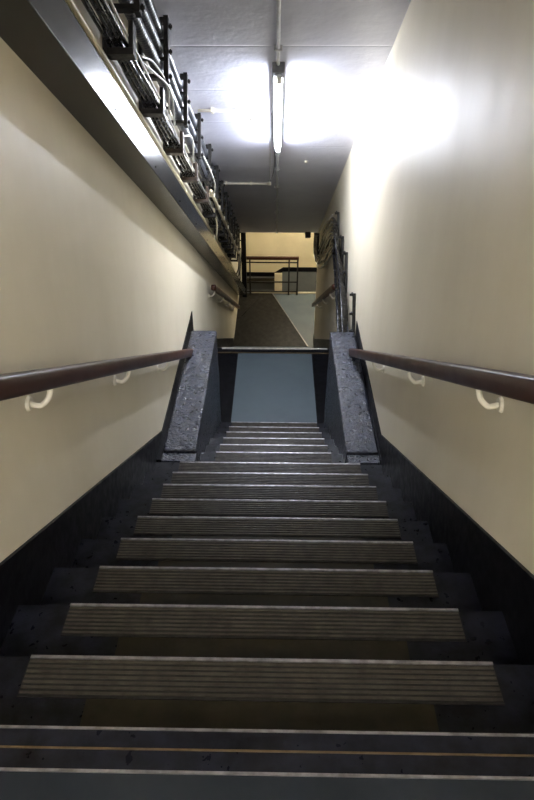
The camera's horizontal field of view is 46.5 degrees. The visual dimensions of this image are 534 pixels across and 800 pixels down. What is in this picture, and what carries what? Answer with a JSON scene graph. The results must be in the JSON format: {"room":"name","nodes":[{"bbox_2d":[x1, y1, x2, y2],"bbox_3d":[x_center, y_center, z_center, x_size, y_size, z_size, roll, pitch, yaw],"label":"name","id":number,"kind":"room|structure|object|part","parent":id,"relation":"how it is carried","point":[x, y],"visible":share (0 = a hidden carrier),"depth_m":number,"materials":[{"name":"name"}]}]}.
{"room":"stairwell","nodes":[
{"label":"stairwell","id":0,"kind":"room"},
{"bbox_2d":[0,0,241,561],"bbox_3d":[-0.882,-0.692,7.077,0.165,9.528,17.930,1,35,1],"label":"wall","id":1,"kind":"structure","parent":0,"point":[91,269],"depth_m":2.79,"materials":[{"name":"beige paint"}]},
{"bbox_2d":[0,349,192,411],"bbox_3d":[-0.804,-0.140,2.853,0.116,3.512,6.130,1,35,1],"label":"handrail","id":2,"kind":"object","parent":1,"relation":"attached to","point":[22,383],"visible":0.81,"depth_m":2.38,"materials":[{"name":"brown wood"}]},
{"bbox_3d":[-0.866,0.013,2.270,0.011,0.059,0.059,1,35,1],"label":"wall plate","id":3,"kind":"part","parent":2,"relation":"part of","materials":[{"name":"white paint"}]},
{"bbox_3d":[-0.849,-0.110,3.480,0.011,0.059,0.059,1,35,1],"label":"wall plate","id":4,"kind":"part","parent":2,"relation":"part of","materials":[{"name":"white paint"}]},
{"bbox_2d":[0,312,233,649],"bbox_3d":[-0.823,0.760,5.907,0.013,5.431,14.016,1,35,1],"label":"baseboard","id":5,"kind":"structure","parent":1,"relation":"attached to","point":[26,573],"depth_m":2.66,"materials":[{"name":"black paint"}]},
{"bbox_2d":[0,0,244,294],"bbox_3d":[-0.705,-1.714,6.526,0.184,7.996,13.961,1,35,1],"label":"beam","id":6,"kind":"structure","parent":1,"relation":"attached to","point":[46,35],"depth_m":2.64,"materials":[{"name":"metal"}]},
{"bbox_2d":[102,0,144,59],"bbox_3d":[-0.732,-2.069,3.180,0.214,0.561,0.359,1,35,1],"label":"bracket","id":7,"kind":"object","parent":1,"relation":"attached to","point":[113,53],"visible":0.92,"depth_m":3.17,"materials":[{"name":"metal"}]},
{"bbox_3d":[-0.828,-2.069,3.183,0.022,0.551,0.349,1,35,1],"label":"plate","id":8,"kind":"part","parent":7,"relation":"part of","materials":[{"name":"metal"}]},
{"bbox_3d":[-0.741,-2.007,3.188,0.154,0.046,0.055,1,35,1],"label":"arm","id":9,"kind":"part","parent":7,"relation":"part of","materials":[{"name":"metal"}]},
{"bbox_2d":[66,0,234,269],"bbox_3d":[-0.784,-2.015,5.889,0.029,7.067,12.460,1,35,1],"label":"pipe","id":10,"kind":"object","parent":1,"relation":"attached to","point":[71,3],"visible":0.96,"depth_m":3.60,"materials":[{"name":"beige metal"}]},
{"bbox_2d":[138,15,172,117],"bbox_3d":[-0.720,-2.155,4.027,0.214,0.561,0.359,1,35,1],"label":"bracket","id":11,"kind":"object","parent":1,"relation":"attached to","point":[146,112],"visible":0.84,"depth_m":4.01,"materials":[{"name":"metal"}]},
{"bbox_3d":[-0.816,-2.155,4.030,0.022,0.551,0.349,1,35,1],"label":"plate","id":12,"kind":"part","parent":11,"relation":"part of","materials":[{"name":"metal"}]},
{"bbox_3d":[-0.729,-2.093,4.035,0.154,0.046,0.055,1,35,1],"label":"arm","id":13,"kind":"part","parent":11,"relation":"part of","materials":[{"name":"metal"}]},
{"bbox_2d":[140,55,169,113],"bbox_3d":[-0.678,-1.971,3.930,0.052,0.462,0.825,1,35,1],"label":"cable","id":14,"kind":"object","parent":11,"relation":"hanging from","point":[141,56],"visible":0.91,"depth_m":3.91,"materials":[{"name":"white plastic"}]},
{"bbox_2d":[143,61,174,125],"bbox_3d":[-0.669,-1.965,4.040,0.057,0.526,0.916,1,35,1],"label":"cable","id":15,"kind":"object","parent":11,"relation":"hanging from","point":[144,63],"visible":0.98,"depth_m":4.04,"materials":[{"name":"white plastic"}]},
{"bbox_2d":[118,0,210,185],"bbox_3d":[-0.721,-2.112,3.613,0.084,3.476,6.066,1,35,1],"label":"conduit","id":16,"kind":"object","parent":11,"relation":"attached to","point":[143,37],"visible":0.59,"depth_m":3.93,"materials":[{"name":"silver metal"}]},
{"bbox_2d":[142,0,213,182],"bbox_3d":[-0.711,-2.235,3.767,0.079,3.636,6.351,1,35,1],"label":"conduit","id":17,"kind":"object","parent":11,"relation":"attached to","point":[146,18],"visible":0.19,"depth_m":3.98,"materials":[{"name":"silver metal"}]},
{"bbox_2d":[144,0,215,176],"bbox_3d":[-0.699,-2.363,3.972,0.075,3.845,6.729,1,35,1],"label":"conduit","id":18,"kind":"object","parent":11,"relation":"attached to","point":[150,5],"visible":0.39,"depth_m":4.49,"materials":[{"name":"silver metal"}]},
{"bbox_2d":[156,332,190,461],"bbox_3d":[-0.798,0.377,5.813,0.043,1.206,1.952,1,35,1],"label":"trim","id":19,"kind":"structure","parent":1,"relation":"attached to","point":[174,393],"depth_m":5.22,"materials":[{"name":"black paint"}]},
{"bbox_2d":[163,72,190,155],"bbox_3d":[-0.707,-2.242,4.885,0.214,0.561,0.359,1,35,1],"label":"bracket","id":20,"kind":"object","parent":1,"relation":"attached to","point":[183,76],"visible":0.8,"depth_m":4.87,"materials":[{"name":"metal"}]},
{"bbox_3d":[-0.803,-2.242,4.888,0.022,0.551,0.349,1,35,1],"label":"plate","id":21,"kind":"part","parent":20,"relation":"part of","materials":[{"name":"metal"}]},
{"bbox_3d":[-0.716,-2.180,4.893,0.154,0.046,0.055,1,35,1],"label":"arm","id":22,"kind":"part","parent":20,"relation":"part of","materials":[{"name":"metal"}]},
{"bbox_2d":[184,135,193,162],"bbox_3d":[-0.640,-2.095,5.215,0.070,0.356,0.568,1,35,1],"label":"cable","id":23,"kind":"object","parent":20,"relation":"hanging from","point":[184,135],"visible":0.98,"depth_m":5.14,"materials":[{"name":"white plastic"}]},
{"bbox_2d":[180,113,203,182],"bbox_3d":[-0.695,-2.330,5.754,0.214,0.561,0.359,1,35,1],"label":"bracket","id":24,"kind":"object","parent":1,"relation":"attached to","point":[199,154],"visible":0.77,"depth_m":5.74,"materials":[{"name":"metal"}]},
{"bbox_3d":[-0.703,-2.268,5.761,0.154,0.046,0.055,1,35,1],"label":"arm","id":25,"kind":"part","parent":24,"relation":"part of","materials":[{"name":"metal"}]},
{"bbox_2d":[193,144,213,203],"bbox_3d":[-0.681,-2.423,6.667,0.214,0.561,0.359,1,35,1],"label":"bracket","id":26,"kind":"object","parent":1,"relation":"attached to","point":[208,146],"visible":0.74,"depth_m":6.65,"materials":[{"name":"metal"}]},
{"bbox_3d":[-0.778,-2.423,6.669,0.022,0.551,0.349,1,35,1],"label":"plate","id":27,"kind":"part","parent":26,"relation":"part of","materials":[{"name":"metal"}]},
{"bbox_2d":[196,156,211,186],"bbox_3d":[-0.607,-2.323,6.240,0.082,0.450,0.895,1,35,1],"label":"cable","id":28,"kind":"object","parent":26,"relation":"hanging from","point":[196,156],"visible":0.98,"depth_m":5.98,"materials":[{"name":"grey plastic"}]},
{"bbox_2d":[202,165,219,217],"bbox_3d":[-0.669,-2.507,7.492,0.214,0.561,0.359,1,35,1],"label":"bracket","id":29,"kind":"object","parent":1,"relation":"attached to","point":[216,167],"visible":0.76,"depth_m":7.47,"materials":[{"name":"metal"}]},
{"bbox_2d":[209,180,224,227],"bbox_3d":[-0.659,-2.579,8.207,0.214,0.561,0.359,1,35,1],"label":"bracket","id":30,"kind":"object","parent":1,"relation":"attached to","point":[221,181],"visible":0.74,"depth_m":8.18,"materials":[{"name":"metal"}]},
{"bbox_2d":[207,172,235,242],"bbox_3d":[-0.616,-2.736,9.461,0.084,2.669,4.613,1,35,1],"label":"cable","id":31,"kind":"object","parent":30,"relation":"attached to","point":[219,201],"visible":0.21,"depth_m":8.09,"materials":[{"name":"grey plastic"}]},
{"bbox_2d":[209,189,238,253],"bbox_3d":[-0.578,-2.509,9.194,0.066,2.484,4.350,1,35,1],"label":"pipe","id":32,"kind":"object","parent":30,"relation":"attached to","point":[218,207],"visible":0.92,"depth_m":8.17,"materials":[{"name":"white paint"}]},
{"bbox_2d":[203,156,215,193],"bbox_3d":[-0.594,-2.362,6.458,0.103,0.653,0.784,1,35,1],"label":"cable","id":33,"kind":"object","parent":32,"relation":"hanging from","point":[203,156],"visible":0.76,"depth_m":6.32,"materials":[{"name":"white plastic"}]},
{"bbox_2d":[214,192,228,235],"bbox_3d":[-0.649,-2.646,8.867,0.214,0.561,0.359,1,35,1],"label":"bracket","id":34,"kind":"object","parent":1,"relation":"attached to","point":[226,195],"visible":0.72,"depth_m":8.85,"materials":[{"name":"metal"}]},
{"bbox_2d":[89,0,231,254],"bbox_3d":[-0.732,-2.106,6.000,0.038,5.766,10.187,1,35,1],"label":"cable","id":35,"kind":"object","parent":34,"relation":"on","point":[103,21],"visible":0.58,"depth_m":3.73,"materials":[{"name":"black plastic"}]},
{"bbox_2d":[132,61,208,211],"bbox_3d":[-0.717,-2.129,5.998,0.037,5.787,10.175,1,35,1],"label":"cable","id":36,"kind":"object","parent":35,"relation":"on","point":[132,61],"visible":0.04,"depth_m":4.50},
{"bbox_2d":[208,285,239,309],"bbox_3d":[-0.682,-1.735,10.763,0.116,2.706,4.704,1,35,1],"label":"handrail","id":37,"kind":"object","parent":1,"relation":"attached to","point":[214,288],"visible":1,"depth_m":9.57,"materials":[{"name":"brown wood"}]},
{"bbox_2d":[218,201,231,242],"bbox_3d":[-0.641,-2.708,9.471,0.214,0.561,0.359,1,35,1],"label":"bracket","id":38,"kind":"object","parent":1,"relation":"attached to","point":[229,202],"visible":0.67,"depth_m":9.45,"materials":[{"name":"metal"}]},
{"bbox_2d":[212,171,233,229],"bbox_3d":[-0.606,-2.914,9.665,0.075,2.405,4.247,1,35,1],"label":"cable","id":39,"kind":"object","parent":38,"relation":"attached to","point":[212,171],"visible":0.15,"depth_m":8.32,"materials":[{"name":"black plastic"}]},
{"bbox_2d":[221,209,234,247],"bbox_3d":[-0.632,-2.769,10.076,0.214,0.561,0.359,1,35,1],"label":"bracket","id":40,"kind":"object","parent":1,"relation":"attached to","point":[232,213],"visible":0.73,"depth_m":10.05,"materials":[{"name":"metal"}]},
{"bbox_2d":[224,217,236,252],"bbox_3d":[-0.623,-2.831,10.681,0.214,0.561,0.359,1,35,1],"label":"bracket","id":41,"kind":"object","parent":1,"relation":"attached to","point":[234,218],"visible":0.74,"depth_m":10.65,"materials":[{"name":"metal"}]},
{"bbox_2d":[227,223,238,257],"bbox_3d":[-0.614,-2.892,11.286,0.214,0.561,0.359,1,35,1],"label":"bracket","id":42,"kind":"object","parent":1,"relation":"attached to","point":[237,226],"visible":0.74,"depth_m":11.26,"materials":[{"name":"metal"}]},
{"bbox_2d":[94,0,234,258],"bbox_3d":[-0.702,-2.103,6.000,0.037,5.768,10.184,1,35,1],"label":"cable","id":43,"kind":"object","parent":42,"relation":"on","point":[99,4],"visible":0.66,"depth_m":3.64,"materials":[{"name":"grey plastic"}]},
{"bbox_2d":[106,0,234,254],"bbox_3d":[-0.688,-2.126,5.997,0.033,5.778,10.175,1,35,1],"label":"cable","id":44,"kind":"object","parent":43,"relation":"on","point":[106,0],"visible":0.21,"depth_m":4.33,"materials":[{"name":"grey plastic"}]},
{"bbox_2d":[230,229,240,261],"bbox_3d":[-0.606,-2.953,11.891,0.214,0.561,0.359,1,35,1],"label":"bracket","id":45,"kind":"object","parent":1,"relation":"attached to","point":[239,231],"visible":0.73,"depth_m":11.86,"materials":[{"name":"metal"}]},
{"bbox_3d":[-0.745,-1.976,2.267,0.215,0.561,0.359,1,35,1],"label":"bracket","id":46,"kind":"object","parent":1,"relation":"attached to","visible":0},
{"bbox_2d":[81,0,231,258],"bbox_3d":[-0.762,-2.102,6.001,0.038,5.772,10.184,1,35,1],"label":"cable","id":47,"kind":"object","parent":46,"relation":"on","point":[86,3],"visible":0.68,"depth_m":3.64,"materials":[{"name":"grey plastic"}]},
{"bbox_2d":[100,0,235,258],"bbox_3d":[-0.675,-2.103,6.000,0.033,5.772,10.178,1,35,1],"label":"cable","id":48,"kind":"object","parent":46,"relation":"on","point":[104,2],"visible":0.68,"depth_m":3.65,"materials":[{"name":"grey plastic"}]},
{"bbox_2d":[108,0,234,253],"bbox_3d":[-0.668,-2.144,5.995,0.026,5.766,10.175,1,35,1],"label":"cable","id":49,"kind":"object","parent":46,"relation":"on","point":[110,1],"visible":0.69,"depth_m":3.76,"materials":[{"name":"grey plastic"}]},
{"bbox_2d":[0,771,533,799],"bbox_3d":[-0.066,1.898,0.124,1.705,0.275,3.287,1,35,1],"label":"floor","id":50,"kind":"structure","parent":0,"point":[14,785],"depth_m":1.36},
{"bbox_2d":[0,725,533,780],"bbox_3d":[-0.038,0.877,1.475,1.679,0.182,0.100,1,35,1],"label":"landing nosing","id":51,"kind":"object","parent":50,"relation":"attached to","point":[23,748],"visible":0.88,"depth_m":1.42,"materials":[{"name":"paint"}]},
{"bbox_2d":[218,353,328,422],"bbox_3d":[0.054,-0.004,7.635,1.705,0.275,1.731,1,35,1],"label":"floor","id":52,"kind":"structure","parent":0,"point":[227,362],"depth_m":7.71,"materials":[{"name":"black paint"}]},
{"bbox_2d":[0,422,533,733],"bbox_3d":[0.001,0.747,4.268,1.679,2.842,4.640,1,35,1],"label":"staircase","id":53,"kind":"structure","parent":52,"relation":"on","point":[271,580],"depth_m":2.13,"materials":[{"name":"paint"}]},
{"bbox_2d":[163,331,220,461],"bbox_3d":[-0.648,0.344,5.837,0.260,1.234,1.876,1,35,1],"label":"concrete block","id":54,"kind":"object","parent":53,"relation":"on","point":[196,415],"visible":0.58,"depth_m":5.44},
{"bbox_2d":[324,332,377,462],"bbox_3d":[0.737,0.357,5.819,0.252,1.234,1.876,1,35,1],"label":"concrete block","id":55,"kind":"object","parent":53,"relation":"on","point":[347,415],"visible":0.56,"depth_m":5.40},
{"bbox_2d":[231,353,316,422],"bbox_3d":[0.090,-0.133,7.576,0.974,0.003,1.675,1,35,1],"label":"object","id":56,"kind":"structure","parent":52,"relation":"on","point":[269,387],"depth_m":7.57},
{"bbox_2d":[234,294,315,347],"bbox_3d":[1.185,-1.629,14.028,3.762,0.275,2.948,1,35,1],"label":"floor","id":57,"kind":"structure","parent":0,"point":[298,308],"depth_m":14.30,"materials":[{"name":"grey concrete"}]},
{"bbox_2d":[241,232,246,296],"bbox_3d":[-0.537,-3.418,14.374,0.110,2.245,0.110,1,35,1],"label":"steel column","id":58,"kind":"structure","parent":57,"relation":"on","point":[243,234],"depth_m":14.46,"materials":[{"name":"black metal"}]},
{"bbox_2d":[234,293,307,346],"bbox_3d":[0.100,-1.867,14.114,1.575,0.013,2.536,1,35,1],"label":"floor plate","id":59,"kind":"object","parent":57,"relation":"on","point":[261,320],"visible":0.95,"depth_m":13.85,"materials":[{"name":"metal"}]},
{"bbox_2d":[246,256,298,294],"bbox_3d":[0.124,-2.949,14.813,1.243,0.972,0.066,1,35,1],"label":"railing","id":60,"kind":"object","parent":57,"relation":"on","point":[249,258],"visible":0.88,"depth_m":14.62,"materials":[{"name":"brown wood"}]},
{"bbox_3d":[-0.404,-2.927,14.840,0.035,0.905,0.035,1,35,1],"label":"post","id":61,"kind":"part","parent":60,"relation":"part of","materials":[{"name":"metal"}]},
{"bbox_3d":[0.119,-2.624,15.043,1.232,0.026,0.022,1,35,1],"label":"rail","id":62,"kind":"part","parent":60,"relation":"part of","materials":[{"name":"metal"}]},
{"bbox_3d":[0.119,-2.827,14.900,1.232,0.026,0.022,1,35,1],"label":"rail","id":63,"kind":"part","parent":60,"relation":"part of","materials":[{"name":"metal"}]},
{"bbox_3d":[0.119,-3.231,14.614,1.232,0.026,0.022,1,35,1],"label":"rail","id":64,"kind":"part","parent":60,"relation":"part of","materials":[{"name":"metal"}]},
{"bbox_3d":[0.124,-3.318,14.552,1.243,0.067,0.066,1,35,1],"label":"rail","id":65,"kind":"part","parent":60,"relation":"part of","materials":[{"name":"brown wood"}]},
{"bbox_3d":[0.520,-2.918,14.827,0.035,0.905,0.035,1,35,1],"label":"post","id":66,"kind":"part","parent":60,"relation":"part of","materials":[{"name":"metal"}]},
{"bbox_3d":[0.724,-2.916,14.824,0.035,0.905,0.035,1,35,1],"label":"post","id":67,"kind":"part","parent":60,"relation":"part of","materials":[{"name":"metal"}]},
{"bbox_2d":[218,347,328,353],"bbox_3d":[0.100,-0.675,10.572,1.679,2.588,3.836,1,35,1],"label":"staircase","id":68,"kind":"structure","parent":57,"relation":"on","point":[223,349],"depth_m":8.33,"materials":[{"name":"metal"}]},
{"bbox_2d":[252,292,315,293],"bbox_3d":[1.358,-2.494,15.221,3.465,0.308,0.038,1,35,1],"label":"kerb","id":69,"kind":"object","parent":57,"relation":"on","point":[252,292],"visible":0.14,"depth_m":15.14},
{"bbox_2d":[246,232,316,271],"bbox_3d":[1.313,-3.376,16.219,3.927,4.445,0.165,1,35,1],"label":"wall","id":70,"kind":"structure","parent":0,"point":[257,243],"depth_m":15.81,"materials":[{"name":"beige paint"}]},
{"bbox_2d":[247,278,273,280],"bbox_3d":[-0.229,-3.111,16.208,0.847,0.085,0.142,1,35,1],"label":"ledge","id":71,"kind":"object","parent":70,"relation":"attached to","point":[252,279],"visible":0.56,"depth_m":16.16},
{"bbox_2d":[274,273,281,290],"bbox_3d":[0.295,-2.450,16.706,0.197,2.041,0.076,1,35,1],"label":"pilaster","id":72,"kind":"object","parent":70,"relation":"attached to","point":[278,276],"visible":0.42,"depth_m":16.24,"materials":[{"name":"beige paint"}]},
{"bbox_2d":[247,272,316,292],"bbox_3d":[1.230,-2.491,16.737,3.762,2.071,0.012,1,35,1],"label":"trim","id":73,"kind":"structure","parent":70,"relation":"attached to","point":[306,281],"depth_m":16.35,"materials":[{"name":"grey paint"}]},
{"bbox_2d":[247,267,316,275],"bbox_3d":[1.229,-3.321,16.137,3.762,0.244,0.032,1,35,1],"label":"trim","id":74,"kind":"structure","parent":70,"relation":"attached to","point":[284,269],"depth_m":16.11,"materials":[{"name":"black paint"}]},
{"bbox_2d":[153,0,410,232],"bbox_3d":[0.026,-1.414,4.584,2.035,5.798,14.727,1,35,1],"label":"ceiling","id":75,"kind":"structure","parent":0,"point":[335,53],"depth_m":5.07,"materials":[{"name":"white paint"}]},
{"bbox_2d":[198,107,254,113],"bbox_3d":[-0.365,-2.613,5.617,0.521,0.063,0.075,1,35,1],"label":"conduit","id":76,"kind":"object","parent":75,"relation":"attached to","point":[212,110],"visible":1,"depth_m":5.61,"materials":[{"name":"white metal"}]},
{"bbox_2d":[220,182,270,185],"bbox_3d":[-0.309,-2.884,8.290,0.730,0.063,0.075,1,35,1],"label":"conduit","id":77,"kind":"object","parent":75,"relation":"attached to","point":[225,183],"visible":0.91,"depth_m":8.28,"materials":[{"name":"grey metal"}]},
{"bbox_2d":[269,113,271,182],"bbox_3d":[0.035,-2.759,6.986,0.019,1.265,2.219,0,35,0],"label":"cable","id":78,"kind":"object","parent":75,"relation":"attached to","point":[271,113],"visible":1,"depth_m":6.73,"materials":[{"name":"grey paint"}]},
{"bbox_2d":[275,151,279,233],"bbox_3d":[0.153,-2.994,9.408,0.062,2.813,4.944,1,35,1],"label":"conduit","id":79,"kind":"object","parent":75,"relation":"attached to","point":[277,168],"visible":0.94,"depth_m":8.50,"materials":[{"name":"grey metal"}]},
{"bbox_2d":[273,77,282,152],"bbox_3d":[0.098,-2.569,5.649,0.073,0.983,1.616,1,35,1],"label":"ceiling light","id":80,"kind":"object","parent":75,"relation":"attached to","point":[277,81],"visible":0.98,"depth_m":5.39,"materials":[{"name":"white paint"}]},
{"bbox_2d":[274,0,282,65],"bbox_3d":[0.062,-2.359,3.150,0.062,1.504,2.629,1,35,1],"label":"conduit","id":81,"kind":"object","parent":75,"relation":"attached to","point":[277,47],"visible":1,"depth_m":4.15,"materials":[{"name":"grey metal"}]},
{"bbox_2d":[272,62,284,76],"bbox_3d":[0.087,-2.494,4.695,0.095,0.111,0.118,1,35,1],"label":"junction box","id":82,"kind":"object","parent":75,"relation":"attached to","point":[277,71],"visible":0.98,"depth_m":4.65,"materials":[{"name":"grey paint"}]},
{"bbox_2d":[305,232,310,237],"bbox_3d":[0.801,-3.232,12.189,0.110,0.137,0.138,1,35,1],"label":"clamp","id":83,"kind":"object","parent":75,"relation":"attached to","point":[307,234],"visible":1,"depth_m":12.14,"materials":[{"name":"metal"}]},
{"bbox_2d":[314,0,533,574],"bbox_3d":[0.958,-0.196,5.234,0.165,8.208,14.410,1,35,1],"label":"wall","id":84,"kind":"structure","parent":0,"point":[433,196],"depth_m":2.86,"materials":[{"name":"beige paint"}]},
{"bbox_2d":[312,284,334,308],"bbox_3d":[0.895,-1.622,9.889,0.116,2.243,3.886,1,35,1],"label":"handrail","id":85,"kind":"object","parent":84,"relation":"attached to","point":[331,289],"visible":0.95,"depth_m":9.12,"materials":[{"name":"brown wood"}]},
{"bbox_2d":[335,211,339,230],"bbox_3d":[0.903,-2.234,8.021,0.060,0.374,0.246,1,35,1],"label":"hanger","id":86,"kind":"object","parent":84,"relation":"attached to","point":[336,212],"visible":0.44,"depth_m":8.01,"materials":[{"name":"metal"}]},
{"bbox_3d":[0.918,-2.231,8.037,0.031,0.350,0.223,1,35,1],"label":"plate","id":87,"kind":"part","parent":86,"relation":"part of","materials":[{"name":"metal"}]},
{"bbox_2d":[339,235,343,263],"bbox_3d":[0.891,-1.802,7.463,0.060,0.331,0.222,1,35,1],"label":"hanger","id":88,"kind":"object","parent":84,"relation":"attached to","point":[341,237],"visible":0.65,"depth_m":7.45,"materials":[{"name":"metal"}]},
{"bbox_3d":[0.906,-1.799,7.479,0.031,0.308,0.199,1,35,1],"label":"plate","id":89,"kind":"part","parent":88,"relation":"part of","materials":[{"name":"metal"}]},
{"bbox_2d":[342,251,347,292],"bbox_3d":[0.882,-1.449,7.037,0.060,0.433,0.278,1,35,1],"label":"hanger","id":90,"kind":"object","parent":84,"relation":"attached to","point":[345,253],"visible":0.77,"depth_m":7.03,"materials":[{"name":"metal"}]},
{"bbox_2d":[317,221,346,318],"bbox_3d":[0.869,-1.686,8.345,0.066,1.368,4.787,0,35,0],"label":"cable","id":91,"kind":"object","parent":90,"relation":"on","point":[333,222],"visible":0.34,"depth_m":7.90,"materials":[{"name":"black plastic"}]},
{"bbox_2d":[316,225,346,331],"bbox_3d":[0.862,-1.709,8.354,0.071,1.404,4.927,0,35,0],"label":"cable","id":92,"kind":"object","parent":91,"relation":"on","point":[333,226],"visible":0.4,"depth_m":7.55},
{"bbox_2d":[316,228,345,331],"bbox_3d":[0.844,-1.701,8.382,0.076,1.480,5.061,1,35,1],"label":"cable","id":93,"kind":"object","parent":92,"relation":"on","point":[331,229],"visible":0.3,"depth_m":7.56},
{"bbox_2d":[315,231,344,331],"bbox_3d":[0.845,-1.710,8.400,0.082,1.546,5.206,1,35,1],"label":"cable","id":94,"kind":"object","parent":93,"relation":"on","point":[332,232],"visible":0.34,"depth_m":7.21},
{"bbox_2d":[315,235,343,331],"bbox_3d":[0.840,-1.719,8.417,0.089,1.604,5.348,1,35,1],"label":"cable","id":95,"kind":"object","parent":94,"relation":"on","point":[331,236],"visible":0.56,"depth_m":6.86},
{"bbox_2d":[315,233,333,259],"bbox_3d":[0.882,-1.820,8.853,0.066,1.203,4.786,0,35,0],"label":"cable","id":96,"kind":"object","parent":95,"relation":"on","point":[332,240],"visible":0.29,"depth_m":9.26,"materials":[{"name":"black plastic"}]},
{"bbox_2d":[315,242,334,261],"bbox_3d":[0.874,-1.797,8.885,0.058,1.330,4.901,0,35,0],"label":"cable","id":97,"kind":"object","parent":96,"relation":"on","point":[331,243],"visible":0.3,"depth_m":9.00,"materials":[{"name":"black plastic"}]},
{"bbox_2d":[314,237,340,330],"bbox_3d":[0.869,-1.812,8.912,0.067,1.400,5.056,0,35,0],"label":"cable","id":98,"kind":"object","parent":97,"relation":"on","point":[332,246],"visible":0.37,"depth_m":8.55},
{"bbox_2d":[314,235,340,331],"bbox_3d":[0.863,-1.864,8.932,0.064,1.374,5.245,0,35,0],"label":"cable","id":99,"kind":"object","parent":98,"relation":"on","point":[314,235],"visible":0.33,"depth_m":7.66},
{"bbox_2d":[313,233,339,331],"bbox_3d":[0.853,-1.843,8.965,0.083,1.534,5.373,1,35,1],"label":"cable","id":100,"kind":"object","parent":99,"relation":"on","point":[332,253],"visible":0.57,"depth_m":7.41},
{"bbox_2d":[313,214,332,268],"bbox_3d":[0.876,-2.629,10.018,0.028,1.806,3.198,0,35,0],"label":"cable","id":101,"kind":"object","parent":100,"relation":"hanging from","point":[332,214],"visible":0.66,"depth_m":9.88,"materials":[{"name":"grey plastic"}]},
{"bbox_2d":[317,217,348,329],"bbox_3d":[0.877,-1.688,8.338,0.072,1.320,4.684,0,35,0],"label":"cable","id":102,"kind":"object","parent":90,"relation":"on","point":[331,218],"visible":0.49,"depth_m":8.41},
{"bbox_3d":[0.897,-1.445,7.052,0.031,0.410,0.257,1,35,1],"label":"plate","id":103,"kind":"part","parent":90,"relation":"part of","materials":[{"name":"metal"}]},
{"bbox_2d":[349,292,355,332],"bbox_3d":[0.867,-0.881,6.303,0.060,0.395,0.257,1,35,1],"label":"hanger","id":104,"kind":"object","parent":84,"relation":"attached to","point":[353,312],"visible":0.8,"depth_m":6.29,"materials":[{"name":"metal"}]},
{"bbox_3d":[0.882,-0.877,6.318,0.031,0.371,0.235,1,35,1],"label":"plate","id":105,"kind":"part","parent":104,"relation":"part of","materials":[{"name":"metal"}]},
{"bbox_2d":[355,336,380,464],"bbox_3d":[0.864,0.406,5.753,0.010,1.228,1.876,1,35,1],"label":"trim","id":106,"kind":"structure","parent":84,"relation":"attached to","point":[378,449],"depth_m":5.14,"materials":[{"name":"black paint"}]},
{"bbox_2d":[313,321,533,664],"bbox_3d":[0.871,0.710,5.978,0.013,5.431,14.245,1,35,1],"label":"baseboard","id":107,"kind":"structure","parent":84,"relation":"attached to","point":[501,582],"depth_m":2.49,"materials":[{"name":"black paint"}]},
{"bbox_2d":[349,348,533,412],"bbox_3d":[0.782,-0.118,2.610,0.116,3.295,5.745,1,35,1],"label":"handrail","id":108,"kind":"object","parent":84,"relation":"attached to","point":[518,386],"visible":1,"depth_m":2.23,"materials":[{"name":"brown wood"}]},
{"bbox_3d":[0.844,-0.102,3.378,0.011,0.059,0.059,1,35,1],"label":"wall plate","id":109,"kind":"part","parent":108,"relation":"part of","materials":[{"name":"white paint"}]},
{"bbox_3d":[0.827,0.016,2.212,0.011,0.059,0.059,1,35,1],"label":"wall plate","id":110,"kind":"part","parent":108,"relation":"part of","materials":[{"name":"white paint"}]},
{"label":"outside","id":111,"kind":"structure","parent":0,"visible":0},
{"bbox_2d":[213,207,217,240],"bbox_3d":[-0.650,-2.216,7.805,0.062,0.584,0.588,-4,35,-5],"label":"cable","id":112,"kind":"object","parent":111,"point":[215,238],"visible":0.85,"depth_m":7.78,"materials":[{"name":"white plastic"}]}
]}

